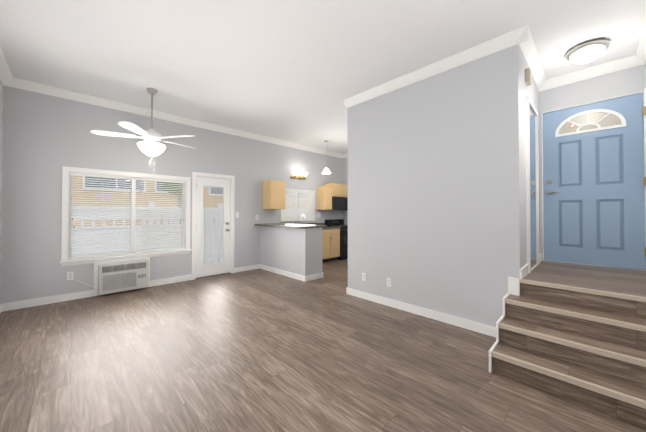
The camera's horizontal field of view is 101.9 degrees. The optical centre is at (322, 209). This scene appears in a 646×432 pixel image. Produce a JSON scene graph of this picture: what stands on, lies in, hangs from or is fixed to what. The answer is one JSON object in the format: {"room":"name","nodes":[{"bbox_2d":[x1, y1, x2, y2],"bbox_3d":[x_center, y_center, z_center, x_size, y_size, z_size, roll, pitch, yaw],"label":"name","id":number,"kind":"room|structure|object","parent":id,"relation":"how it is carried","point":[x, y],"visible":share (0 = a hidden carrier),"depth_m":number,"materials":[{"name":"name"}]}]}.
{"room":"living room","nodes":[
{"label":"living room","id":0,"kind":"room"},
{"bbox_2d":[0,80,2,280],"bbox_3d":[-2.248,-0.233,1.298,0.150,3.100,6.190,1,-1,-44],"label":"wall","id":1,"kind":"structure","parent":0,"point":[1,110],"depth_m":3.42,"materials":[{"name":"grey paint"}]},
{"bbox_2d":[0,47,15,87],"bbox_3d":[-2.126,-1.729,1.363,0.092,0.105,5.790,1,-1,-44],"label":"crown molding","id":2,"kind":"structure","parent":1,"relation":"attached to","point":[6,77],"depth_m":3.29,"materials":[{"name":"white paint"}]},
{"bbox_2d":[0,85,341,303],"bbox_3d":[-1.874,-0.180,5.871,6.760,3.100,0.150,1,-1,-44],"label":"wall","id":3,"kind":"structure","parent":0,"point":[45,138],"depth_m":4.06,"materials":[{"name":"grey paint"}]},
{"bbox_2d":[67,272,73,279],"bbox_3d":[-3.770,0.987,3.906,0.072,0.116,0.008,1,-1,-44],"label":"outlet","id":4,"kind":"object","parent":3,"relation":"attached to","point":[70,275],"depth_m":3.90,"materials":[{"name":"white plastic"}]},
{"bbox_2d":[3,275,191,310],"bbox_3d":[-3.383,1.301,4.272,2.330,0.100,0.016,1,-1,-44],"label":"baseboard","id":5,"kind":"structure","parent":3,"relation":"attached to","point":[90,293],"depth_m":3.85,"materials":[{"name":"white paint"}]},
{"bbox_2d":[70,256,149,294],"bbox_3d":[-3.342,1.060,4.184,1.007,0.520,0.203,1,-1,-44],"label":"air conditioner unit","id":6,"kind":"object","parent":3,"relation":"attached to","point":[119,275],"visible":1,"depth_m":4.20,"materials":[{"name":"white paint"}]},
{"bbox_2d":[60,166,190,265],"bbox_3d":[-3.244,0.104,4.502,1.790,1.470,0.200,1,-1,-44],"label":"living room window","id":7,"kind":"structure","parent":3,"relation":"in","point":[133,214],"depth_m":4.36,"materials":[{"name":"white paint"}]},
{"bbox_2d":[69,172,184,258],"bbox_3d":[-3.233,0.094,4.490,1.598,1.292,0.053,1,-1,-44],"label":"window blind","id":8,"kind":"object","parent":7,"relation":"attached to","point":[138,236],"visible":0.94,"depth_m":4.37,"materials":[{"name":"grey plastic"}]},
{"bbox_2d":[3,78,343,157],"bbox_3d":[-1.789,-1.679,5.801,6.760,0.105,0.092,1,-1,-44],"label":"crown molding","id":9,"kind":"structure","parent":3,"relation":"attached to","point":[20,83],"depth_m":4.53,"materials":[{"name":"white paint"}]},
{"bbox_2d":[196,176,229,277],"bbox_3d":[-2.254,0.347,5.407,0.708,2.009,0.117,1,-1,-44],"label":"patio door","id":10,"kind":"structure","parent":3,"relation":"in","point":[212,268],"depth_m":5.42,"materials":[{"name":"white paint"}]},
{"bbox_2d":[191,172,234,279],"bbox_3d":[-2.291,0.314,5.448,0.864,2.102,0.168,1,-1,-44],"label":"door frame","id":11,"kind":"structure","parent":3,"relation":"attached to","point":[232,197],"depth_m":5.38,"materials":[{"name":"white paint"}]},
{"bbox_2d":[234,264,259,272],"bbox_3d":[-1.708,1.320,5.899,0.620,0.100,0.016,1,-1,-44],"label":"baseboard","id":12,"kind":"structure","parent":3,"relation":"attached to","point":[239,269],"depth_m":5.88,"materials":[{"name":"white paint"}]},
{"bbox_2d":[263,180,284,208],"bbox_3d":[-1.147,-0.344,6.230,0.420,0.665,0.349,1,-1,-44],"label":"upper cabinet","id":13,"kind":"object","parent":3,"relation":"attached to","point":[273,194],"visible":1,"depth_m":6.11,"materials":[{"name":"brown wood"}]},
{"bbox_2d":[286,191,311,219],"bbox_3d":[-0.698,-0.103,6.985,1.080,0.770,0.109,1,-1,-44],"label":"kitchen window","id":14,"kind":"structure","parent":3,"relation":"in","point":[296,204],"depth_m":6.99,"materials":[{"name":"white paint"}]},
{"bbox_2d":[280,189,314,221],"bbox_3d":[-0.644,-0.113,6.930,1.150,0.830,0.036,1,-1,-44],"label":"window blind","id":15,"kind":"object","parent":14,"relation":"attached to","point":[308,205],"visible":0.92,"depth_m":6.92,"materials":[{"name":"white plastic"}]},
{"bbox_2d":[291,171,307,179],"bbox_3d":[-0.600,-0.898,6.893,0.500,0.181,0.172,1,-1,-44],"label":"wall sconce","id":16,"kind":"object","parent":3,"relation":"attached to","point":[294,176],"visible":1,"depth_m":6.86,"materials":[{"name":"white glass"}]},
{"bbox_2d":[317,186,331,209],"bbox_3d":[0.060,-0.321,7.402,0.285,0.645,0.349,1,-1,-44],"label":"upper cabinet","id":17,"kind":"object","parent":3,"relation":"attached to","point":[324,197],"visible":1,"depth_m":7.30,"materials":[{"name":"brown wood"}]},
{"bbox_2d":[325,183,347,209],"bbox_3d":[0.467,-0.369,7.744,0.765,0.760,0.427,1,-1,-44],"label":"upper cabinet","id":18,"kind":"object","parent":3,"relation":"attached to","point":[339,196],"visible":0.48,"depth_m":7.56,"materials":[{"name":"brown wood"}]},
{"bbox_2d":[332,196,347,209],"bbox_3d":[0.468,-0.181,7.741,0.761,0.383,0.426,1,-1,-44],"label":"microwave","id":19,"kind":"object","parent":18,"relation":"in","point":[338,202],"depth_m":7.53,"materials":[{"name":"black metal"}]},
{"bbox_2d":[0,259,645,431],"bbox_3d":[0.230,1.405,3.687,7.060,0.120,6.190,1,-1,-44],"label":"floor","id":20,"kind":"structure","parent":0,"point":[258,350],"depth_m":2.19,"materials":[{"name":"brown wood"}]},
{"bbox_2d":[260,226,321,275],"bbox_3d":[-0.745,0.865,5.708,0.450,1.005,1.640,1,-1,-44],"label":"wall","id":21,"kind":"structure","parent":20,"relation":"on","point":[296,251],"depth_m":5.26,"materials":[{"name":"grey paint"}]},
{"bbox_2d":[260,264,306,281],"bbox_3d":[-0.906,1.316,5.535,0.016,0.100,1.656,1,-1,-44],"label":"baseboard","id":22,"kind":"structure","parent":21,"relation":"attached to","point":[289,274],"depth_m":5.41,"materials":[{"name":"white paint"}]},
{"bbox_2d":[307,272,322,280],"bbox_3d":[-0.171,1.311,5.106,0.420,0.100,0.016,1,-1,-44],"label":"baseboard","id":23,"kind":"structure","parent":20,"relation":"on","point":[320,275],"depth_m":5.10,"materials":[{"name":"white paint"}]},
{"bbox_2d":[322,228,339,262],"bbox_3d":[-0.036,0.945,7.108,0.813,0.872,0.613,1,-1,-44],"label":"base cabinet","id":24,"kind":"object","parent":20,"relation":"on","point":[330,244],"visible":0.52,"depth_m":6.92,"materials":[{"name":"brown wood"}]},
{"bbox_2d":[254,215,340,228],"bbox_3d":[-0.545,0.314,6.598,2.268,0.374,0.649,1,-1,-44],"label":"countertop","id":25,"kind":"structure","parent":24,"relation":"on","point":[266,224],"depth_m":6.83,"materials":[{"name":"stone"}]},
{"bbox_2d":[269,223,327,228],"bbox_3d":[-0.524,0.404,5.453,0.705,0.168,1.020,1,-1,-44],"label":"countertop","id":26,"kind":"structure","parent":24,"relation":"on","point":[301,225],"depth_m":5.26,"materials":[{"name":"laminate"}]},
{"bbox_2d":[325,219,347,259],"bbox_3d":[0.564,0.840,7.635,0.766,1.100,0.692,1,-1,-44],"label":"range","id":27,"kind":"object","parent":20,"relation":"on","point":[343,237],"visible":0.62,"depth_m":7.30,"materials":[{"name":"black metal"}]},
{"bbox_2d":[347,287,495,336],"bbox_3d":[1.147,1.292,3.422,0.016,0.100,2.127,1,-1,-44],"label":"baseboard","id":28,"kind":"structure","parent":20,"relation":"on","point":[466,323],"depth_m":3.24,"materials":[{"name":"white paint"}]},
{"bbox_2d":[489,277,645,428],"bbox_3d":[1.996,1.000,2.035,0.766,0.652,1.053,1,-1,-44],"label":"stairs","id":29,"kind":"structure","parent":20,"relation":"on","point":[594,359],"depth_m":2.00,"materials":[{"name":"brown wood"}]},
{"bbox_2d":[520,261,645,317],"bbox_3d":[2.823,1.014,2.773,1.480,0.640,0.960,1,-1,-44],"label":"floor","id":30,"kind":"structure","parent":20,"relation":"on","point":[622,281],"depth_m":2.49,"materials":[{"name":"brown wood"}]},
{"bbox_2d":[519,264,528,279],"bbox_3d":[2.097,0.644,2.730,0.406,0.100,0.016,1,-1,-44],"label":"baseboard","id":31,"kind":"structure","parent":30,"relation":"on","point":[524,270],"depth_m":2.69,"materials":[{"name":"white paint"}]},
{"bbox_2d":[0,0,645,153],"bbox_3d":[0.230,-1.815,3.723,7.060,0.120,6.190,1,-1,-44],"label":"ceiling","id":32,"kind":"structure","parent":0,"point":[297,71],"depth_m":2.82,"materials":[{"name":"white paint"}]},
{"bbox_2d":[90,88,195,158],"bbox_3d":[-2.539,-1.157,3.874,1.332,1.192,1.284,1,-1,-44],"label":"ceiling fan","id":33,"kind":"object","parent":32,"relation":"hanging from","point":[149,146],"visible":1,"depth_m":3.72,"materials":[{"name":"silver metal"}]},
{"bbox_2d":[322,140,330,173],"bbox_3d":[0.084,-1.315,6.566,0.236,0.815,0.236,1,-1,-44],"label":"pendant lamp","id":34,"kind":"object","parent":32,"relation":"hanging from","point":[326,170],"visible":0.98,"depth_m":6.55,"materials":[{"name":"silver metal"}]},
{"bbox_2d":[344,25,531,107],"bbox_3d":[1.183,-1.707,3.364,0.092,0.105,2.312,1,-1,-44],"label":"crown molding","id":35,"kind":"structure","parent":32,"relation":"attached to","point":[521,37],"depth_m":3.05,"materials":[{"name":"white paint"}]},
{"bbox_2d":[565,39,609,64],"bbox_3d":[2.880,-1.674,2.859,0.344,0.182,0.344,1,-1,-44],"label":"light","id":36,"kind":"object","parent":32,"relation":"attached to","point":[586,53],"visible":1,"depth_m":2.78,"materials":[{"name":"white glass"}]},
{"bbox_2d":[342,157,347,224],"bbox_3d":[1.542,-0.164,7.314,0.150,3.100,2.840,1,-1,-44],"label":"wall","id":37,"kind":"structure","parent":0,"point":[345,181],"depth_m":8.09,"materials":[{"name":"grey paint"}]},
{"bbox_2d":[348,44,539,326],"bbox_3d":[2.271,-0.196,4.481,3.050,3.100,2.240,1,-1,-44],"label":"wall","id":38,"kind":"structure","parent":0,"point":[437,192],"depth_m":3.14,"materials":[{"name":"grey paint"}]},
{"bbox_2d":[362,273,365,280],"bbox_3d":[0.624,1.018,3.969,0.008,0.116,0.072,1,-1,-44],"label":"outlet","id":39,"kind":"object","parent":38,"relation":"attached to","point":[363,274],"depth_m":3.96,"materials":[{"name":"white plastic"}]},
{"bbox_2d":[387,278,391,286],"bbox_3d":[0.924,1.014,3.661,0.008,0.116,0.072,1,-1,-44],"label":"outlet","id":40,"kind":"object","parent":38,"relation":"attached to","point":[389,281],"depth_m":3.65,"materials":[{"name":"white plastic"}]},
{"bbox_2d":[525,68,531,85],"bbox_3d":[2.291,-1.479,2.919,0.120,0.150,0.050,1,-1,-44],"label":"box","id":41,"kind":"object","parent":38,"relation":"attached to","point":[528,76],"visible":1,"depth_m":2.88,"materials":[{"name":"beige plastic"}]},
{"bbox_2d":[525,97,539,272],"bbox_3d":[2.513,-0.272,3.135,0.720,1.940,0.030,1,-1,-44],"label":"mirrored closet door","id":42,"kind":"structure","parent":38,"relation":"attached to","point":[532,194],"depth_m":3.09,"materials":[{"name":"white paint"}]},
{"bbox_2d":[520,38,547,90],"bbox_3d":[2.524,-1.709,3.119,1.470,0.105,0.092,1,-1,-44],"label":"crown molding","id":43,"kind":"structure","parent":38,"relation":"attached to","point":[529,52],"depth_m":3.07,"materials":[{"name":"white paint"}]},
{"bbox_2d":[539,64,645,270],"bbox_3d":[3.408,-0.209,3.355,0.150,3.100,0.960,1,-1,-44],"label":"wall","id":44,"kind":"structure","parent":0,"point":[619,83],"depth_m":3.31,"materials":[{"name":"grey paint"}]},
{"bbox_2d":[548,56,631,88],"bbox_3d":[3.321,-1.707,3.287,0.092,0.105,0.720,1,-1,-44],"label":"crown molding","id":45,"kind":"structure","parent":44,"relation":"attached to","point":[624,63],"depth_m":3.26,"materials":[{"name":"white paint"}]},
{"bbox_2d":[541,88,645,269],"bbox_3d":[3.409,-0.339,3.341,0.168,2.080,0.934,1,-1,-44],"label":"door frame","id":46,"kind":"structure","parent":44,"relation":"attached to","point":[644,119],"depth_m":3.01,"materials":[{"name":"white paint"}]},
{"bbox_2d":[543,93,645,269],"bbox_3d":[3.365,-0.325,3.314,0.102,2.030,0.890,1,-1,-44],"label":"entry door","id":47,"kind":"structure","parent":44,"relation":"in","point":[593,187],"depth_m":3.28,"materials":[{"name":"blue paint"}]},
{"bbox_2d":[632,20,645,67],"bbox_3d":[1.784,-1.731,1.190,5.220,0.105,0.092,1,-1,-44],"label":"crown molding","id":48,"kind":"structure","parent":44,"relation":"attached to","point":[639,59],"depth_m":2.88,"materials":[{"name":"white paint"}]},
{"label":"outside","id":49,"kind":"structure","parent":0,"visible":0},
{"bbox_3d":[-7.748,1.565,11.584,23.000,0.140,16.260,1,-1,-44],"label":"patio","id":50,"kind":"object","parent":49,"visible":0},
{"bbox_2d":[72,176,309,225],"bbox_3d":[-8.877,-1.972,12.786,23.600,6.960,5.800,1,-1,-44],"label":"building","id":51,"kind":"structure","parent":50,"relation":"on","point":[153,182],"depth_m":10.36,"materials":[{"name":"brown"}]},
{"bbox_2d":[72,202,309,262],"bbox_3d":[-3.319,0.622,7.368,13.615,1.650,1.225,1,-1,-44],"label":"fence","id":52,"kind":"object","parent":50,"relation":"on","point":[298,211],"depth_m":6.41,"materials":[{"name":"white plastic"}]},
{"bbox_2d":[161,182,287,223],"bbox_3d":[-3.577,-0.003,10.354,5.000,2.966,1.704,1,-1,-44],"label":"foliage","id":53,"kind":"object","parent":50,"relation":"on","point":[176,190],"depth_m":8.69,"materials":[{"name":"green plant"}]}
]}

